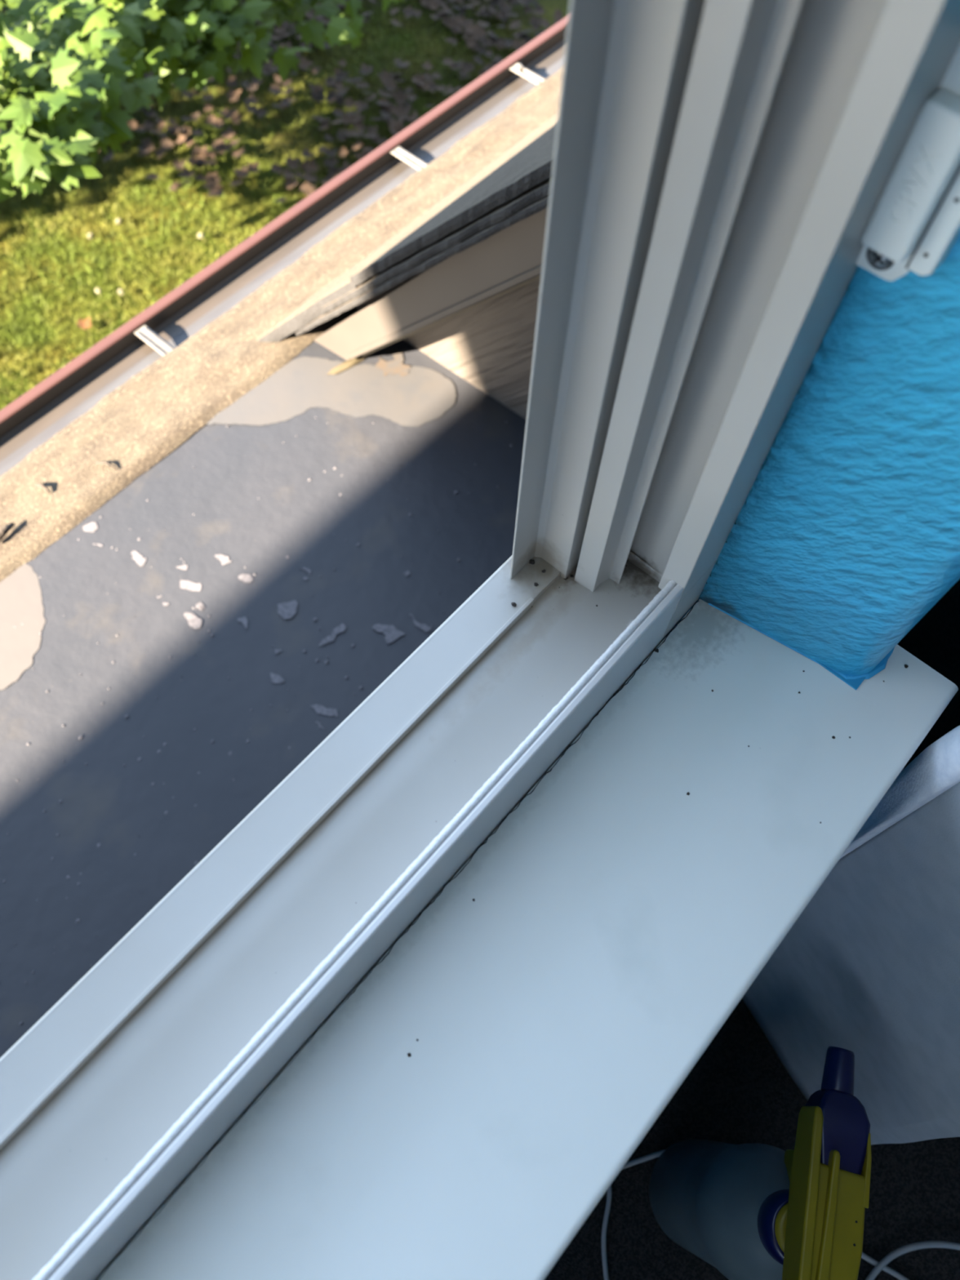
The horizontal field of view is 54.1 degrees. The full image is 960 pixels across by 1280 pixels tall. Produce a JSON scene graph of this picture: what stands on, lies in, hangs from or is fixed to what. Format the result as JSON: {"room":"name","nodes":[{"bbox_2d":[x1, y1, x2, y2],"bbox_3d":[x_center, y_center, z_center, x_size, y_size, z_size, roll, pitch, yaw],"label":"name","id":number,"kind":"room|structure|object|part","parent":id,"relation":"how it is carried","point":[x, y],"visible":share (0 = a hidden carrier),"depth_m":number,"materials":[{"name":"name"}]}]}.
{"room":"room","nodes":[
{"label":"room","id":0,"kind":"room"},
{"bbox_2d":[544,578,959,1279],"bbox_3d":[1.199,1.314,0.536,3.320,0.030,5.000,38,69,16],"label":"floor","id":1,"kind":"structure","parent":0,"point":[740,1091],"depth_m":0.90,"materials":[{"name":"carpet"}]},
{"bbox_2d":[601,1184,611,1279],"bbox_3d":[0.121,0.540,0.869,0.017,0.004,0.191,3,64,0],"label":"charging cable","id":2,"kind":"object","parent":1,"relation":"on","point":[607,1208],"visible":0.56,"depth_m":0.86,"materials":[{"name":"white plastic"}]},
{"bbox_2d":[622,1149,666,1169],"bbox_3d":[0.204,0.500,0.889,0.179,0.004,0.045,9,64,3],"label":"charging cable","id":3,"kind":"object","parent":1,"relation":"on","point":[630,1163],"visible":0.2,"depth_m":0.89,"materials":[{"name":"white plastic"}]},
{"bbox_2d":[648,1046,871,1279],"bbox_3d":[0.222,0.428,0.736,0.100,0.349,0.174,38,69,16],"label":"spray bottle","id":4,"kind":"object","parent":1,"relation":"on","point":[750,1211],"visible":1,"depth_m":0.63,"materials":[{"name":"plastic"}]},
{"bbox_3d":[0.203,0.363,0.594,0.008,0.037,0.127,13,64,5],"label":"arm","id":5,"kind":"part","parent":4,"relation":"part of","materials":[{"name":"yellow plastic"}]},
{"bbox_3d":[0.246,0.342,0.609,0.004,0.031,0.043,15,64,6],"label":"arm","id":6,"kind":"part","parent":4,"relation":"part of","materials":[{"name":"yellow plastic"}]},
{"bbox_2d":[742,725,959,1144],"bbox_3d":[0.565,0.161,0.655,0.612,0.749,0.368,-26,67,-14],"label":"hamper","id":7,"kind":"object","parent":1,"relation":"on","point":[869,968],"visible":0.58,"depth_m":0.64,"materials":[{"name":"white fabric"}]},
{"bbox_2d":[861,1252,908,1279],"bbox_3d":[0.361,0.570,0.861,0.121,0.005,0.007,28,66,12],"label":"charging cable","id":8,"kind":"object","parent":1,"relation":"on","point":[865,1257],"visible":0.41,"depth_m":0.86,"materials":[{"name":"white plastic"}]},
{"bbox_2d":[865,1240,959,1279],"bbox_3d":[0.408,0.569,0.857,0.156,0.005,0.035,-10,64,-7],"label":"charging cable","id":9,"kind":"object","parent":1,"relation":"on","point":[886,1260],"visible":1,"depth_m":0.86,"materials":[{"name":"white plastic"}]},
{"bbox_2d":[661,233,959,690],"bbox_3d":[-0.192,0.041,-0.277,0.153,2.550,5.700,38,69,16],"label":"wall","id":10,"kind":"structure","parent":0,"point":[846,535],"depth_m":0.39,"materials":[{"name":"blue paint"}]},
{"bbox_2d":[0,0,959,1279],"bbox_3d":[-0.541,0.228,-0.586,0.087,1.780,1.975,38,69,16],"label":"window","id":11,"kind":"structure","parent":10,"relation":"attached to","point":[722,169],"depth_m":0.38,"materials":[{"name":"white plastic"}]},
{"bbox_2d":[528,559,534,564],"bbox_3d":[0.027,-0.041,0.493,0.003,0.002,0.003,15,64,6],"label":"dirt speck","id":12,"kind":"object","parent":11,"relation":"on","point":[531,562],"visible":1,"depth_m":0.49},
{"bbox_2d":[97,599,958,1279],"bbox_3d":[-0.463,0.664,0.171,0.135,0.019,2.024,38,69,16],"label":"window sill","id":13,"kind":"structure","parent":10,"relation":"attached to","point":[619,917],"depth_m":0.42,"materials":[{"name":"paint"}]},
{"bbox_2d":[855,45,959,281],"bbox_3d":[0.134,-0.135,0.273,0.025,0.074,0.023,38,69,16],"label":"sensor","id":14,"kind":"object","parent":10,"relation":"attached to","point":[913,225],"visible":1,"depth_m":0.27,"materials":[{"name":"plastic"}]},
{"label":"outside","id":15,"kind":"structure","parent":0,"visible":0},
{"bbox_2d":[0,0,569,410],"bbox_3d":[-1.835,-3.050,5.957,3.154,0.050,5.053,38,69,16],"label":"grass","id":16,"kind":"structure","parent":15,"point":[363,46],"depth_m":5.86,"materials":[{"name":"green plant"}]},
{"bbox_2d":[75,316,92,329],"bbox_3d":[-2.225,-1.777,5.281,0.089,0.015,0.090,-21,66,-11],"label":"fallen leaf","id":17,"kind":"object","parent":16,"relation":"on","point":[84,324],"visible":1,"depth_m":5.29,"materials":[{"name":"orange plant"}]},
{"bbox_2d":[87,232,93,239],"bbox_3d":[-2.324,-2.409,5.598,0.040,0.032,0.031,38,69,16],"label":"flower","id":18,"kind":"object","parent":16,"relation":"on","point":[90,235],"visible":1,"depth_m":5.59,"materials":[{"name":"white plant"}]},
{"bbox_2d":[94,287,102,293],"bbox_3d":[-2.195,-2.009,5.404,0.035,0.037,0.033,6,64,1],"label":"flower","id":19,"kind":"object","parent":16,"relation":"on","point":[97,290],"visible":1,"depth_m":5.39,"materials":[{"name":"plant"}]},
{"bbox_2d":[115,217,122,224],"bbox_3d":[-2.176,-2.523,5.657,0.034,0.033,0.035,23,65,9],"label":"flower","id":20,"kind":"object","parent":16,"relation":"on","point":[118,220],"visible":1,"depth_m":5.65,"materials":[{"name":"white plant"}]},
{"bbox_2d":[117,288,124,294],"bbox_3d":[-2.066,-2.002,5.402,0.036,0.033,0.034,-10,64,-6],"label":"flower","id":21,"kind":"object","parent":16,"relation":"on","point":[120,291],"visible":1,"depth_m":5.39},
{"bbox_2d":[197,232,204,238],"bbox_3d":[-1.670,-2.419,5.620,0.037,0.030,0.036,15,64,6],"label":"flower","id":22,"kind":"object","parent":16,"relation":"on","point":[200,235],"visible":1,"depth_m":5.61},
{"bbox_2d":[0,0,404,213],"bbox_3d":[-4.117,-2.785,3.978,7.987,3.260,4.904,-4,64,-3],"label":"bush","id":23,"kind":"object","parent":16,"relation":"on","point":[67,67],"visible":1,"depth_m":2.64,"materials":[{"name":"green plant"}]},
{"bbox_2d":[97,0,564,202],"bbox_3d":[-1.164,-4.358,6.544,4.024,0.093,4.548,38,69,16],"label":"leaf litter","id":24,"kind":"object","parent":16,"relation":"on","point":[478,33],"visible":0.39,"depth_m":6.15,"materials":[{"name":"plant"}]},
{"bbox_3d":[-0.208,0.497,2.779,0.985,2.670,7.400,38,69,16],"label":"wall","id":25,"kind":"structure","parent":16,"relation":"on","visible":0},
{"bbox_2d":[239,111,558,374],"bbox_3d":[1.046,-1.564,1.695,0.965,1.103,3.356,38,69,16],"label":"steep roof","id":26,"kind":"structure","parent":25,"relation":"on","point":[475,242],"depth_m":1.30,"materials":[{"name":"beige"}]},
{"bbox_2d":[0,308,526,1057],"bbox_3d":[-1.279,0.948,0.875,0.874,0.050,4.060,38,69,16],"label":"flat roof","id":27,"kind":"structure","parent":26,"relation":"attached to","point":[167,661],"depth_m":1.39,"materials":[{"name":"grey asphalt"}]},
{"bbox_2d":[402,278,541,419],"bbox_3d":[0.135,-0.530,1.183,0.815,0.927,0.030,38,69,16],"label":"wall","id":28,"kind":"structure","parent":27,"relation":"on","point":[490,344],"depth_m":1.50,"materials":[{"name":"paint"}]},
{"bbox_2d":[0,66,563,582],"bbox_3d":[-0.057,-0.886,1.856,0.195,0.055,5.600,38,69,16],"label":"roof edge","id":29,"kind":"object","parent":26,"relation":"on","point":[140,422],"visible":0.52,"depth_m":1.61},
{"bbox_2d":[0,522,14,541],"bbox_3d":[-0.739,-0.167,1.455,0.012,0.012,0.043,22,65,9],"label":"twig","id":30,"kind":"object","parent":29,"relation":"on","point":[4,530],"visible":1,"depth_m":1.45,"materials":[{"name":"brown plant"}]},
{"bbox_2d":[35,483,50,493],"bbox_3d":[-0.699,-0.244,1.506,0.034,0.012,0.009,31,67,13],"label":"twig","id":31,"kind":"object","parent":29,"relation":"on","point":[42,486],"visible":1,"depth_m":1.50,"materials":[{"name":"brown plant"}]},
{"bbox_2d":[95,462,117,469],"bbox_3d":[-0.604,-0.283,1.521,0.043,0.010,0.007,21,65,9],"label":"twig","id":32,"kind":"object","parent":29,"relation":"on","point":[96,463],"visible":1,"depth_m":1.52,"materials":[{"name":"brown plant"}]},
{"bbox_2d":[0,15,568,475],"bbox_3d":[-0.172,-0.957,1.938,0.136,0.063,5.600,38,69,16],"label":"rain gutter","id":33,"kind":"object","parent":29,"relation":"attached to","point":[28,422],"visible":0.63,"depth_m":1.82,"materials":[{"name":"brown metal"}]}
]}

